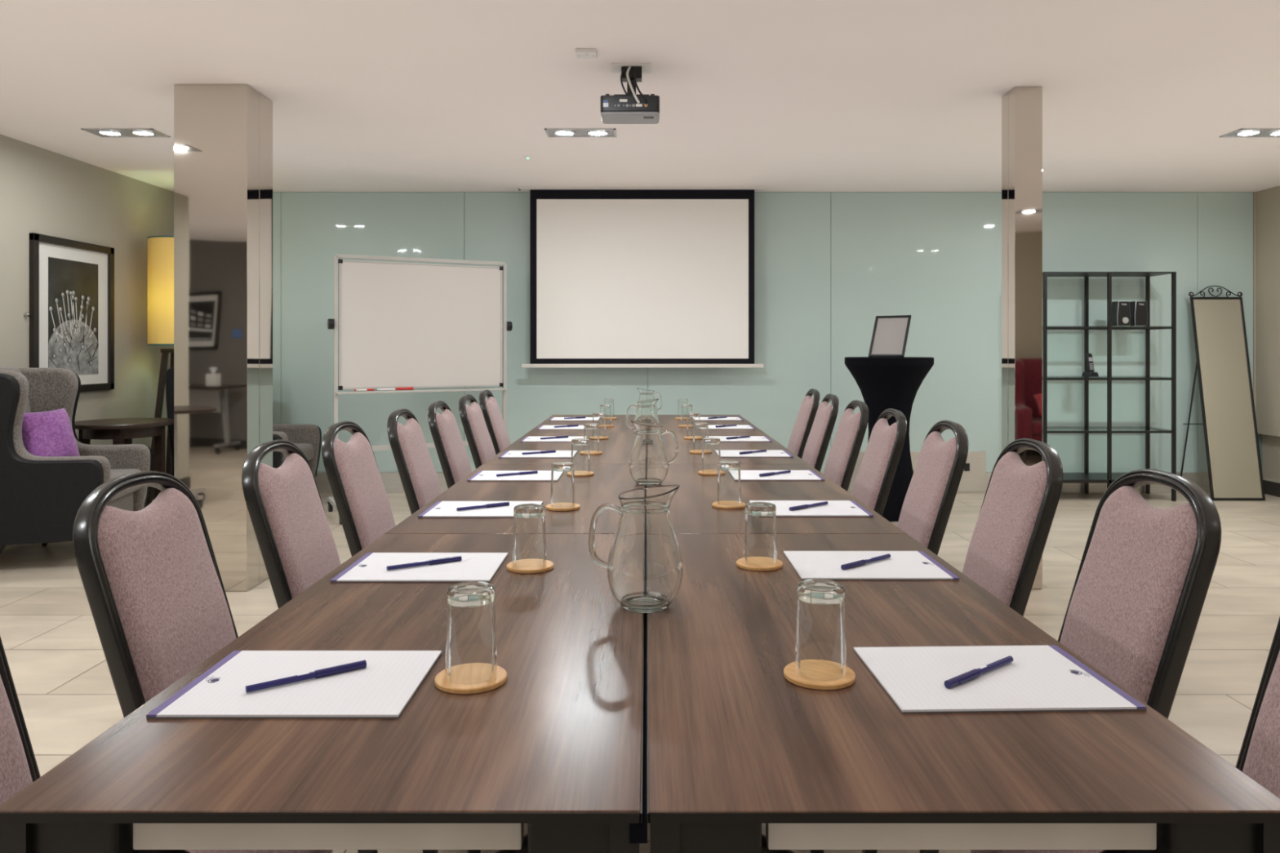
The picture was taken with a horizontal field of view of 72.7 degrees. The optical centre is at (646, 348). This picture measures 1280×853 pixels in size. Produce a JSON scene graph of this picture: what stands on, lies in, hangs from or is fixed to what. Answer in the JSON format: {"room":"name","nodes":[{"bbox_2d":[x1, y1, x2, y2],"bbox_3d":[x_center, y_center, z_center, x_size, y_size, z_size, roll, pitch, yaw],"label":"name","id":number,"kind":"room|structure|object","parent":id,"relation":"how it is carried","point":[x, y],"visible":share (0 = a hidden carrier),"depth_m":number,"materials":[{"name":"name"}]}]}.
{"room":"conference room","nodes":[
{"label":"conference room","id":0,"kind":"room"},
{"bbox_2d":[0,133,173,472],"bbox_3d":[-3.880,-0.052,4.100,0.120,2.434,6.060,0,0,0],"label":"wall","id":1,"kind":"structure","parent":0,"point":[42,191],"depth_m":6.02,"materials":[{"name":"beige paint"}]},
{"bbox_2d":[29,232,114,391],"bbox_3d":[-3.804,-0.214,5.785,0.032,1.008,0.815,0,0,0],"label":"framed print","id":2,"kind":"object","parent":1,"relation":"attached to","point":[72,282],"visible":0.98,"depth_m":5.78,"materials":[{"name":"black"}]},
{"bbox_2d":[173,84,272,591],"bbox_3d":[-2.088,-0.052,4.309,0.351,2.434,0.287,0,0,0],"label":"column","id":3,"kind":"structure","parent":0,"point":[223,133],"depth_m":4.17,"materials":[{"name":"beige mirror"}]},
{"bbox_2d":[0,0,1279,191],"bbox_3d":[-0.635,-1.319,2.615,11.730,0.100,9.230,0,0,0],"label":"ceiling","id":4,"kind":"structure","parent":0,"point":[366,95],"depth_m":4.14,"materials":[{"name":"paint"}]},
{"bbox_2d":[80,128,170,137],"bbox_3d":[-3.050,-1.264,5.100,0.410,0.010,0.190,0,0,0],"label":"recessed light","id":5,"kind":"object","parent":4,"relation":"in","point":[102,132],"visible":1,"depth_m":5.09,"materials":[{"name":"silver metal"}]},
{"bbox_2d":[544,128,616,137],"bbox_3d":[-0.382,-1.264,5.100,0.410,0.010,0.190,0,0,0],"label":"recessed light","id":6,"kind":"object","parent":4,"relation":"in","point":[551,132],"visible":1,"depth_m":5.09,"materials":[{"name":"grey plastic"}]},
{"bbox_2d":[575,48,596,58],"bbox_3d":[-0.256,-1.257,3.710,0.086,0.024,0.080,0,0,0],"label":"ceiling sensor","id":7,"kind":"object","parent":4,"relation":"attached to","point":[581,53],"visible":1,"depth_m":3.68,"materials":[{"name":"white plastic"}]},
{"bbox_2d":[600,62,659,124],"bbox_3d":[-0.072,-1.149,3.917,0.262,0.240,0.216,0,0,0],"label":"projector","id":8,"kind":"object","parent":4,"relation":"attached to","point":[630,107],"visible":1,"depth_m":3.84,"materials":[{"name":"grey plastic"}]},
{"bbox_2d":[518,186,765,367],"bbox_3d":[-0.036,-0.559,6.860,1.943,1.419,0.090,0,0,0],"label":"projection screen","id":9,"kind":"object","parent":4,"relation":"hanging from","point":[620,277],"visible":1,"depth_m":6.86,"materials":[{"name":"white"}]},
{"bbox_2d":[1219,128,1279,137],"bbox_3d":[3.630,-1.264,5.100,0.410,0.010,0.190,0,0,0],"label":"recessed light","id":10,"kind":"object","parent":4,"relation":"in","point":[1242,132],"visible":1,"depth_m":5.10,"materials":[{"name":"grey plastic"}]},
{"bbox_2d":[0,493,1279,852],"bbox_3d":[-0.635,1.165,2.615,11.530,0.001,9.030,0,0,0],"label":"floor","id":11,"kind":"structure","parent":0,"point":[67,695],"depth_m":3.73,"materials":[{"name":"tile"}]},
{"bbox_2d":[0,366,152,554],"bbox_3d":[-3.327,0.637,4.871,0.796,1.067,0.770,0,0,-11],"label":"armchair","id":12,"kind":"object","parent":11,"relation":"on","point":[42,497],"visible":0.82,"depth_m":4.54,"materials":[{"name":"grey fabric"}]},
{"bbox_2d":[22,408,79,457],"bbox_3d":[-3.324,0.505,4.818,0.183,0.328,0.346,0,0,10],"label":"cushion","id":13,"kind":"object","parent":12,"relation":"on","point":[49,433],"visible":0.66,"depth_m":4.78,"materials":[{"name":"purple fabric"}]},
{"bbox_2d":[106,468,141,511],"bbox_3d":[-3.243,0.853,4.887,0.610,0.285,0.504,0,0,-11],"label":"seat cushion","id":14,"kind":"object","parent":12,"relation":"on","point":[129,500],"depth_m":5.06,"materials":[{"name":"fabric"}]},
{"bbox_2d":[74,417,173,499],"bbox_3d":[-3.385,0.817,5.620,0.596,0.696,0.596,0,0,0],"label":"side table","id":15,"kind":"object","parent":11,"relation":"on","point":[122,431],"visible":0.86,"depth_m":5.51,"materials":[{"name":"brown wood"}]},
{"bbox_2d":[146,235,173,506],"bbox_3d":[-3.535,0.170,6.560,0.402,1.994,0.402,0,0,0],"label":"floor lamp","id":16,"kind":"object","parent":11,"relation":"on","point":[160,248],"visible":0.39,"depth_m":6.37,"materials":[{"name":"yellow fabric"}]},
{"bbox_2d":[0,636,333,852],"bbox_3d":[-0.742,0.706,1.099,0.599,0.919,0.415,0,0,0],"label":"banquet chair","id":17,"kind":"object","parent":11,"relation":"on","point":[19,769],"visible":0.33,"depth_m":1.23,"materials":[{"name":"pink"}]},
{"bbox_2d":[165,367,321,476],"bbox_3d":[-2.885,0.637,6.310,0.796,1.067,0.770,0,0,0],"label":"armchair","id":18,"kind":"object","parent":11,"relation":"on","point":[308,437],"visible":0.25,"depth_m":6.50,"materials":[{"name":"grey fabric"}]},
{"bbox_2d":[293,443,314,460],"bbox_3d":[-2.800,0.853,6.310,0.610,0.285,0.504,0,0,0],"label":"seat cushion","id":19,"kind":"object","parent":18,"relation":"on","point":[308,449],"depth_m":6.44,"materials":[{"name":"fabric"}]},
{"bbox_2d":[72,471,438,852],"bbox_3d":[-0.742,0.706,1.718,0.599,0.919,0.415,0,0,1],"label":"banquet chair","id":20,"kind":"object","parent":11,"relation":"on","point":[150,575],"visible":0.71,"depth_m":1.63,"materials":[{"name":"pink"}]},
{"bbox_2d":[241,440,341,608],"bbox_3d":[-0.727,0.706,2.330,0.599,0.919,0.415,0,0,0],"label":"banquet chair","id":21,"kind":"object","parent":11,"relation":"on","point":[295,538],"visible":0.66,"depth_m":2.23,"materials":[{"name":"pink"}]},
{"bbox_2d":[0,533,647,852],"bbox_3d":[-0.301,0.795,1.397,0.604,0.740,1.199,0,0,0],"label":"folding table","id":22,"kind":"object","parent":11,"relation":"on","point":[558,748],"visible":0.67,"depth_m":0.92,"materials":[{"name":"brown wood"}]},
{"bbox_2d":[146,650,441,719],"bbox_3d":[-0.429,0.423,1.104,0.289,0.005,0.212,0,0,0],"label":"notepad","id":23,"kind":"object","parent":22,"relation":"on","point":[383,689],"visible":1,"depth_m":1.08,"materials":[{"name":"grey paper"}]},
{"bbox_2d":[244,660,366,693],"bbox_3d":[-0.430,0.415,1.103,0.146,0.010,0.012,0,0,-36],"label":"pen","id":24,"kind":"object","parent":23,"relation":"on","point":[322,673],"visible":1,"depth_m":1.10,"materials":[{"name":"blue plastic"}]},
{"bbox_2d":[330,552,507,582],"bbox_3d":[-0.429,0.423,1.685,0.289,0.005,0.212,0,0,0],"label":"notepad","id":25,"kind":"object","parent":22,"relation":"on","point":[371,567],"visible":1,"depth_m":1.66,"materials":[{"name":"grey paper"}]},
{"bbox_2d":[386,555,462,570],"bbox_3d":[-0.429,0.415,1.684,0.146,0.010,0.011,0,0,-33],"label":"pen","id":26,"kind":"object","parent":25,"relation":"on","point":[456,558],"visible":1,"depth_m":1.68,"materials":[{"name":"blue plastic"}]},
{"bbox_2d":[434,662,506,694],"bbox_3d":[-0.224,0.421,1.112,0.091,0.007,0.091,0,0,-9],"label":"coaster","id":27,"kind":"object","parent":22,"relation":"on","point":[468,674],"visible":0.94,"depth_m":1.10,"materials":[{"name":"brown wood"}]},
{"bbox_2d":[444,581,497,684],"bbox_3d":[-0.224,0.361,1.114,0.065,0.113,0.065,0,0,-8],"label":"tumbler","id":28,"kind":"object","parent":27,"relation":"on","point":[469,593],"visible":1,"depth_m":1.10,"materials":[{"name":"clear glass"}]},
{"bbox_2d":[506,559,553,573],"bbox_3d":[-0.225,0.421,1.685,0.091,0.007,0.091,0,0,-25],"label":"coaster","id":29,"kind":"object","parent":22,"relation":"on","point":[523,566],"visible":0.99,"depth_m":1.67,"materials":[{"name":"brown wood"}]},
{"bbox_2d":[512,503,546,566],"bbox_3d":[-0.227,0.361,1.684,0.065,0.113,0.065,0,0,40],"label":"tumbler","id":30,"kind":"object","parent":29,"relation":"on","point":[526,510],"visible":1,"depth_m":1.67,"materials":[{"name":"clear glass"}]},
{"bbox_2d":[587,484,683,613],"bbox_3d":[-0.008,0.326,1.439,0.139,0.198,0.125,0,0,31],"label":"glass jug","id":31,"kind":"object","parent":22,"relation":"on","point":[644,566],"visible":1,"depth_m":1.40,"materials":[{"name":"clear glass"}]},
{"bbox_2d":[321,421,395,556],"bbox_3d":[-0.754,0.706,2.938,0.599,0.919,0.415,0,0,1],"label":"banquet chair","id":32,"kind":"object","parent":11,"relation":"on","point":[361,499],"visible":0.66,"depth_m":2.83,"materials":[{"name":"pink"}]},
{"bbox_2d":[386,408,441,514],"bbox_3d":[-0.732,0.706,3.566,0.599,0.919,0.415,0,0,0],"label":"banquet chair","id":33,"kind":"object","parent":11,"relation":"on","point":[415,465],"visible":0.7,"depth_m":3.44,"materials":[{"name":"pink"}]},
{"bbox_2d":[327,253,512,524],"bbox_3d":[-1.605,0.256,6.275,1.312,1.818,0.566,0,0,-28],"label":"whiteboard","id":34,"kind":"object","parent":11,"relation":"on","point":[395,325],"visible":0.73,"depth_m":6.25,"materials":[{"name":"white plastic"}]},
{"bbox_2d":[336,387,506,394],"bbox_3d":[-1.597,0.305,6.260,1.212,0.016,0.059,0,0,-28],"label":"tray","id":35,"kind":"object","parent":34,"relation":"on","point":[504,389],"depth_m":6.17,"materials":[{"name":"grey metal"}]},
{"bbox_2d":[427,400,471,488],"bbox_3d":[-0.709,0.706,4.109,0.599,0.919,0.415,0,0,0],"label":"banquet chair","id":36,"kind":"object","parent":11,"relation":"on","point":[452,455],"visible":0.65,"depth_m":3.98,"materials":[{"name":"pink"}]},
{"bbox_2d":[458,394,495,468],"bbox_3d":[-0.692,0.706,4.687,0.599,0.919,0.415,0,0,1],"label":"banquet chair","id":37,"kind":"object","parent":11,"relation":"on","point":[477,436],"visible":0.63,"depth_m":4.56,"materials":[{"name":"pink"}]},
{"bbox_2d":[479,389,511,454],"bbox_3d":[-0.689,0.706,5.220,0.599,0.919,0.415,0,0,0],"label":"banquet chair","id":38,"kind":"object","parent":11,"relation":"on","point":[490,408],"visible":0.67,"depth_m":5.09,"materials":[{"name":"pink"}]},
{"bbox_2d":[385,464,646,533],"bbox_3d":[-0.301,0.795,2.597,0.604,0.740,1.199,0,0,0],"label":"folding table","id":39,"kind":"object","parent":11,"relation":"on","point":[607,482],"visible":0.36,"depth_m":2.45,"materials":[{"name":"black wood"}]},
{"bbox_2d":[417,501,542,517],"bbox_3d":[-0.429,0.423,2.290,0.289,0.005,0.212,0,0,0],"label":"notepad","id":40,"kind":"object","parent":39,"relation":"on","point":[440,508],"visible":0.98,"depth_m":2.26,"materials":[{"name":"grey paper"}]},
{"bbox_2d":[456,502,509,511],"bbox_3d":[-0.430,0.415,2.289,0.146,0.010,0.012,0,0,-34],"label":"pen","id":41,"kind":"object","parent":40,"relation":"on","point":[504,504],"visible":1,"depth_m":2.29,"materials":[{"name":"blue plastic"}]},
{"bbox_2d":[466,471,563,481],"bbox_3d":[-0.429,0.423,2.890,0.289,0.005,0.212,0,0,0],"label":"notepad","id":42,"kind":"object","parent":39,"relation":"on","point":[481,476],"visible":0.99,"depth_m":2.85,"materials":[{"name":"grey paper"}]},
{"bbox_2d":[545,502,580,511],"bbox_3d":[-0.222,0.421,2.315,0.091,0.007,0.091,0,0,-20],"label":"coaster","id":43,"kind":"object","parent":39,"relation":"on","point":[556,506],"visible":0.96,"depth_m":2.29,"materials":[{"name":"brown wood"}]},
{"bbox_2d":[550,462,574,506],"bbox_3d":[-0.223,0.361,2.315,0.065,0.113,0.065,0,0,-11],"label":"tumbler","id":44,"kind":"object","parent":43,"relation":"on","point":[557,466],"visible":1,"depth_m":2.30,"materials":[{"name":"clear glass"}]},
{"bbox_2d":[567,471,594,476],"bbox_3d":[-0.222,0.421,2.930,0.091,0.007,0.091,0,0,-27],"label":"coaster","id":45,"kind":"object","parent":39,"relation":"on","point":[581,473],"visible":0.9,"depth_m":2.90,"materials":[{"name":"brown wood"}]},
{"bbox_2d":[570,438,590,473],"bbox_3d":[-0.222,0.361,2.929,0.065,0.113,0.065,0,0,-11],"label":"tumbler","id":46,"kind":"object","parent":45,"relation":"on","point":[577,442],"visible":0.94,"depth_m":2.92,"materials":[{"name":"clear glass"}]},
{"bbox_2d":[483,432,635,464],"bbox_3d":[-0.301,0.795,3.797,0.604,0.740,1.199,0,0,0],"label":"folding table","id":47,"kind":"object","parent":11,"relation":"on","point":[616,450],"visible":0.23,"depth_m":3.67,"materials":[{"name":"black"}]},
{"bbox_2d":[498,450,577,457],"bbox_3d":[-0.429,0.423,3.480,0.289,0.005,0.212,0,0,0],"label":"notepad","id":48,"kind":"object","parent":47,"relation":"on","point":[508,454],"visible":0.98,"depth_m":3.44,"materials":[{"name":"grey paper"}]},
{"bbox_2d":[520,436,586,442],"bbox_3d":[-0.429,0.423,4.060,0.289,0.005,0.212,0,0,0],"label":"notepad","id":49,"kind":"object","parent":47,"relation":"on","point":[527,439],"visible":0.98,"depth_m":4.02,"materials":[{"name":"grey paper"}]},
{"bbox_2d":[626,398,659,438],"bbox_3d":[-0.006,0.326,3.943,0.138,0.198,0.125,0,0,27],"label":"glass jug","id":50,"kind":"object","parent":47,"relation":"on","point":[646,411],"visible":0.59,"depth_m":3.91,"materials":[{"name":"clear glass"}]},
{"bbox_2d":[528,414,635,432],"bbox_3d":[-0.301,0.795,4.997,0.604,0.740,1.199,0,0,0],"label":"folding table","id":51,"kind":"object","parent":11,"relation":"on","point":[620,424],"visible":0.2,"depth_m":4.90,"materials":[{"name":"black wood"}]},
{"bbox_2d":[537,425,591,430],"bbox_3d":[-0.429,0.423,4.660,0.289,0.005,0.212,0,0,0],"label":"notepad","id":52,"kind":"object","parent":51,"relation":"on","point":[542,427],"visible":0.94,"depth_m":4.60,"materials":[{"name":"grey paper"}]},
{"bbox_2d":[548,417,599,421],"bbox_3d":[-0.429,0.423,5.220,0.289,0.005,0.212,0,0,0],"label":"notepad","id":53,"kind":"object","parent":51,"relation":"on","point":[553,419],"visible":0.98,"depth_m":5.19,"materials":[{"name":"grey paper"}]},
{"bbox_2d":[657,414,764,432],"bbox_3d":[0.300,0.795,4.997,0.599,0.740,1.199,0,0,0],"label":"folding table","id":54,"kind":"object","parent":11,"relation":"on","point":[668,422],"visible":0.21,"depth_m":4.96,"materials":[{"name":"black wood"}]},
{"bbox_2d":[635,387,662,413],"bbox_3d":[0.006,0.326,5.035,0.125,0.199,0.137,0,0,-39],"label":"glass jug","id":55,"kind":"object","parent":54,"relation":"on","point":[645,394],"visible":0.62,"depth_m":5.01,"materials":[{"name":"clear glass"}]},
{"bbox_2d":[700,425,755,429],"bbox_3d":[0.429,0.423,4.680,0.289,0.005,0.212,0,0,0],"label":"notepad","id":56,"kind":"object","parent":54,"relation":"on","point":[710,427],"visible":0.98,"depth_m":4.60,"materials":[{"name":"grey paper"}]},
{"bbox_2d":[662,432,808,464],"bbox_3d":[0.300,0.795,3.797,0.599,0.740,1.199,0,0,0],"label":"folding table","id":57,"kind":"object","parent":11,"relation":"on","point":[685,446],"visible":0.34,"depth_m":3.67,"materials":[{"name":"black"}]},
{"bbox_2d":[705,435,772,441],"bbox_3d":[0.429,0.423,4.070,0.289,0.005,0.212,0,0,0],"label":"notepad","id":58,"kind":"object","parent":57,"relation":"on","point":[722,438],"visible":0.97,"depth_m":4.06,"materials":[{"name":"grey paper"}]},
{"bbox_2d":[715,449,793,457],"bbox_3d":[0.429,0.423,3.500,0.289,0.005,0.212,0,0,0],"label":"notepad","id":59,"kind":"object","parent":57,"relation":"on","point":[724,453],"visible":0.99,"depth_m":3.46,"materials":[{"name":"grey paper"}]},
{"bbox_2d":[646,464,906,533],"bbox_3d":[0.300,0.795,2.597,0.599,0.740,1.199,0,0,0],"label":"folding table","id":60,"kind":"object","parent":11,"relation":"on","point":[691,511],"visible":0.27,"depth_m":2.40,"materials":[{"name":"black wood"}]},
{"bbox_2d":[628,420,678,485],"bbox_3d":[0.013,0.326,2.738,0.137,0.199,0.125,0,0,-31],"label":"glass jug","id":61,"kind":"object","parent":60,"relation":"on","point":[649,462],"visible":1,"depth_m":2.69,"materials":[{"name":"clear glass"}]},
{"bbox_2d":[697,470,724,475],"bbox_3d":[0.222,0.421,2.955,0.091,0.007,0.091,0,0,-22],"label":"coaster","id":62,"kind":"object","parent":60,"relation":"on","point":[711,473],"visible":0.88,"depth_m":2.93,"materials":[{"name":"brown wood"}]},
{"bbox_2d":[702,437,720,471],"bbox_3d":[0.221,0.361,2.955,0.065,0.113,0.065,0,0,30],"label":"tumbler","id":63,"kind":"object","parent":62,"relation":"on","point":[709,441],"visible":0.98,"depth_m":2.94,"materials":[{"name":"clear glass"}]},
{"bbox_2d":[711,501,746,509],"bbox_3d":[0.223,0.421,2.343,0.091,0.007,0.091,0,0,-4],"label":"coaster","id":64,"kind":"object","parent":60,"relation":"on","point":[722,504],"visible":0.91,"depth_m":2.33,"materials":[{"name":"brown wood"}]},
{"bbox_2d":[716,460,741,505],"bbox_3d":[0.223,0.361,2.342,0.065,0.113,0.065,0,0,-20],"label":"tumbler","id":65,"kind":"object","parent":64,"relation":"on","point":[726,464],"visible":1,"depth_m":2.33,"materials":[{"name":"clear glass"}]},
{"bbox_2d":[728,470,824,480],"bbox_3d":[0.429,0.423,2.900,0.289,0.005,0.212,0,0,0],"label":"notepad","id":66,"kind":"object","parent":60,"relation":"on","point":[745,475],"visible":1,"depth_m":2.86,"materials":[{"name":"grey paper"}]},
{"bbox_2d":[749,500,873,516],"bbox_3d":[0.429,0.423,2.300,0.289,0.005,0.212,0,0,0],"label":"notepad","id":67,"kind":"object","parent":60,"relation":"on","point":[833,508],"visible":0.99,"depth_m":2.27,"materials":[{"name":"grey paper"}]},
{"bbox_2d":[789,501,827,511],"bbox_3d":[0.431,0.415,2.297,0.146,0.010,0.012,0,0,-39],"label":"pen","id":68,"kind":"object","parent":67,"relation":"on","point":[804,506],"visible":1,"depth_m":2.29,"materials":[{"name":"blue plastic"}]},
{"bbox_2d":[786,388,819,458],"bbox_3d":[0.755,0.706,5.361,0.599,0.919,0.415,0,0,1],"label":"banquet chair","id":69,"kind":"object","parent":11,"relation":"on","point":[806,414],"visible":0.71,"depth_m":5.22,"materials":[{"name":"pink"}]},
{"bbox_2d":[801,393,839,471],"bbox_3d":[0.735,0.706,4.753,0.599,0.919,0.415,0,0,1],"label":"banquet chair","id":70,"kind":"object","parent":11,"relation":"on","point":[819,438],"visible":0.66,"depth_m":4.61,"materials":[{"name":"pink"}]},
{"bbox_2d":[822,400,868,491],"bbox_3d":[0.739,0.706,4.158,0.599,0.919,0.415,0,0,-1],"label":"banquet chair","id":71,"kind":"object","parent":11,"relation":"on","point":[842,460],"visible":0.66,"depth_m":4.04,"materials":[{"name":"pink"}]},
{"bbox_2d":[852,408,906,515],"bbox_3d":[0.738,0.706,3.565,0.599,0.919,0.415,0,0,0],"label":"banquet chair","id":72,"kind":"object","parent":11,"relation":"on","point":[878,466],"visible":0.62,"depth_m":3.44,"materials":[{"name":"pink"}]},
{"bbox_2d":[844,356,933,521],"bbox_3d":[1.690,0.613,6.060,0.600,1.105,0.600,0,0,0],"label":"cocktail table","id":73,"kind":"object","parent":11,"relation":"on","point":[884,383],"visible":0.61,"depth_m":5.89,"materials":[{"name":"black fabric"}]},
{"bbox_2d":[868,315,911,357],"bbox_3d":[1.708,-0.088,6.086,0.256,0.292,0.165,0,0,38],"label":"photo frame","id":74,"kind":"object","parent":73,"relation":"on","point":[890,333],"visible":1,"depth_m":6.08,"materials":[{"name":"black plastic"}]},
{"bbox_2d":[897,420,968,555],"bbox_3d":[0.764,0.706,2.983,0.599,0.919,0.415,0,0,1],"label":"banquet chair","id":75,"kind":"object","parent":11,"relation":"on","point":[931,492],"visible":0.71,"depth_m":2.87,"materials":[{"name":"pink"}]},
{"bbox_2d":[646,533,1279,852],"bbox_3d":[0.300,0.795,1.397,0.599,0.740,1.199,0,0,0],"label":"folding table","id":76,"kind":"object","parent":11,"relation":"on","point":[735,746],"visible":0.74,"depth_m":0.92,"materials":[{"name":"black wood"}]},
{"bbox_2d":[736,556,782,571],"bbox_3d":[0.222,0.421,1.703,0.091,0.007,0.091,0,0,-21],"label":"coaster","id":77,"kind":"object","parent":76,"relation":"on","point":[753,563],"visible":0.95,"depth_m":1.69,"materials":[{"name":"brown wood"}]},
{"bbox_2d":[743,502,777,564],"bbox_3d":[0.224,0.361,1.704,0.065,0.113,0.065,0,0,41],"label":"tumbler","id":78,"kind":"object","parent":77,"relation":"on","point":[753,508],"visible":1,"depth_m":1.69,"materials":[{"name":"clear glass"}]},
{"bbox_2d":[783,659,855,690],"bbox_3d":[0.224,0.421,1.125,0.091,0.007,0.091,0,0,36],"label":"coaster","id":79,"kind":"object","parent":76,"relation":"on","point":[815,674],"visible":0.93,"depth_m":1.11,"materials":[{"name":"brown wood"}]},
{"bbox_2d":[795,578,846,678],"bbox_3d":[0.226,0.361,1.125,0.065,0.113,0.065,0,0,-24],"label":"tumbler","id":80,"kind":"object","parent":79,"relation":"on","point":[814,591],"visible":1,"depth_m":1.11,"materials":[{"name":"clear glass"}]},
{"bbox_2d":[783,551,959,580],"bbox_3d":[0.429,0.423,1.700,0.289,0.005,0.212,0,0,0],"label":"notepad","id":81,"kind":"object","parent":76,"relation":"on","point":[808,565],"visible":1,"depth_m":1.68,"materials":[{"name":"grey paper"}]},
{"bbox_2d":[840,553,890,569],"bbox_3d":[0.431,0.415,1.697,0.146,0.010,0.012,0,0,-39],"label":"pen","id":82,"kind":"object","parent":81,"relation":"on","point":[860,562],"visible":1,"depth_m":1.68,"materials":[{"name":"blue plastic"}]},
{"bbox_2d":[853,644,1146,713],"bbox_3d":[0.440,0.423,1.122,0.289,0.005,0.212,0,0,-2],"label":"notepad","id":83,"kind":"object","parent":76,"relation":"on","point":[1038,678],"visible":1,"depth_m":1.10,"materials":[{"name":"grey paper"}]},
{"bbox_2d":[943,655,1013,688],"bbox_3d":[0.431,0.415,1.119,0.146,0.010,0.012,0,0,-38],"label":"pen","id":84,"kind":"object","parent":83,"relation":"on","point":[956,681],"visible":1,"depth_m":1.11,"materials":[{"name":"blue plastic"}]},
{"bbox_2d":[961,438,1062,616],"bbox_3d":[0.778,0.706,2.372,0.599,0.919,0.415,0,0,1],"label":"banquet chair","id":85,"kind":"object","parent":11,"relation":"on","point":[1011,531],"visible":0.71,"depth_m":2.27,"materials":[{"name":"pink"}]},
{"bbox_2d":[1001,86,1042,589],"bbox_3d":[1.850,-0.052,4.284,0.134,2.434,0.157,0,0,0],"label":"column","id":86,"kind":"structure","parent":11,"relation":"on","point":[1021,106],"depth_m":4.21,"materials":[{"name":"beige mirror"}]},
{"bbox_2d":[862,468,1221,852],"bbox_3d":[0.766,0.706,1.751,0.599,0.919,0.415,0,0,0],"label":"banquet chair","id":87,"kind":"object","parent":11,"relation":"on","point":[1145,572],"visible":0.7,"depth_m":1.66,"materials":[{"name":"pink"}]},
{"bbox_2d":[1042,271,1176,501],"bbox_3d":[3.538,0.289,6.812,1.009,1.752,0.369,0,0,0],"label":"shelf unit","id":88,"kind":"object","parent":11,"relation":"on","point":[1086,477],"visible":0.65,"depth_m":6.65,"materials":[{"name":"black metal"}]},
{"bbox_2d":[1081,353,1098,376],"bbox_3d":[3.445,0.126,6.745,0.080,0.180,0.090,0,0,-14],"label":"cordless phone","id":89,"kind":"object","parent":88,"relation":"on","point":[1090,366],"visible":1,"depth_m":6.74,"materials":[{"name":"black plastic"}]},
{"bbox_2d":[1111,301,1129,325],"bbox_3d":[3.672,-0.271,6.728,0.102,0.190,0.104,0,0,-2],"label":"speaker","id":90,"kind":"object","parent":88,"relation":"on","point":[1120,309],"visible":1,"depth_m":6.68},
{"bbox_2d":[1117,301,1129,325],"bbox_3d":[3.674,-0.271,6.686,0.096,0.184,0.003,0,0,-2],"label":"grille","id":91,"kind":"object","parent":90,"relation":"attached to","point":[1123,310],"depth_m":6.68,"materials":[{"name":"black plastic"}]},
{"bbox_2d":[1128,301,1147,325],"bbox_3d":[3.806,-0.271,6.732,0.102,0.190,0.096,0,0,-2],"label":"speaker","id":92,"kind":"object","parent":88,"relation":"on","point":[1138,309],"visible":1,"depth_m":6.68},
{"bbox_2d":[1135,301,1147,325],"bbox_3d":[3.808,-0.271,6.686,0.096,0.184,0.003,0,0,-2],"label":"grille","id":93,"kind":"object","parent":92,"relation":"attached to","point":[1141,315],"depth_m":6.68,"materials":[{"name":"black plastic"}]},
{"bbox_2d":[970,617,1279,852],"bbox_3d":[0.766,0.706,1.173,0.599,0.919,0.415,0,0,1],"label":"banquet chair","id":94,"kind":"object","parent":11,"relation":"on","point":[1259,757],"visible":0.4,"depth_m":1.29,"materials":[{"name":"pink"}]},
{"bbox_2d":[1180,285,1265,500],"bbox_3d":[4.533,0.328,6.832,0.482,1.666,0.372,0,0,0],"label":"mirror","id":95,"kind":"object","parent":11,"relation":"on","point":[1234,468],"visible":1,"depth_m":6.78,"materials":[{"name":"black metal"}]},
{"bbox_2d":[272,191,1262,472],"bbox_3d":[0.595,-0.052,7.090,9.070,2.434,0.120,0,0,0],"label":"wall","id":96,"kind":"structure","parent":0,"point":[827,264],"depth_m":7.03,"materials":[{"name":"teal"}]},
{"bbox_2d":[315,472,1210,493],"bbox_3d":[0.555,1.083,7.031,8.750,0.163,0.022,0,0,0],"label":"baseboard","id":97,"kind":"structure","parent":96,"relation":"attached to","point":[392,482],"depth_m":7.02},
{"bbox_2d":[848,451,986,491],"bbox_3d":[2.190,0.992,7.022,1.100,0.323,0.016,0,0,0],"label":"trim","id":98,"kind":"structure","parent":96,"relation":"attached to","point":[975,479],"depth_m":7.01,"materials":[{"name":"metal"}]},
{"bbox_2d":[1253,191,1256,417],"bbox_3d":[4.920,-0.051,7.034,0.017,2.432,0.016,0,0,0],"label":"trim","id":99,"kind":"structure","parent":96,"relation":"attached to","point":[1254,193],"depth_m":7.03,"materials":[{"name":"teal paint"}]},
{"bbox_2d":[1256,185,1279,481],"bbox_3d":[5.030,-0.052,3.065,0.200,2.434,8.130,0,0,0],"label":"wall","id":100,"kind":"structure","parent":0,"point":[1268,201],"depth_m":6.89,"materials":[{"name":"beige paint"}]},
{"bbox_2d":[1262,478,1279,497],"bbox_3d":[4.975,1.106,6.715,0.030,0.118,0.590,0,0,0],"label":"baseboard","id":101,"kind":"structure","parent":100,"relation":"attached to","point":[1272,487],"depth_m":6.90,"materials":[{"name":"grey"}]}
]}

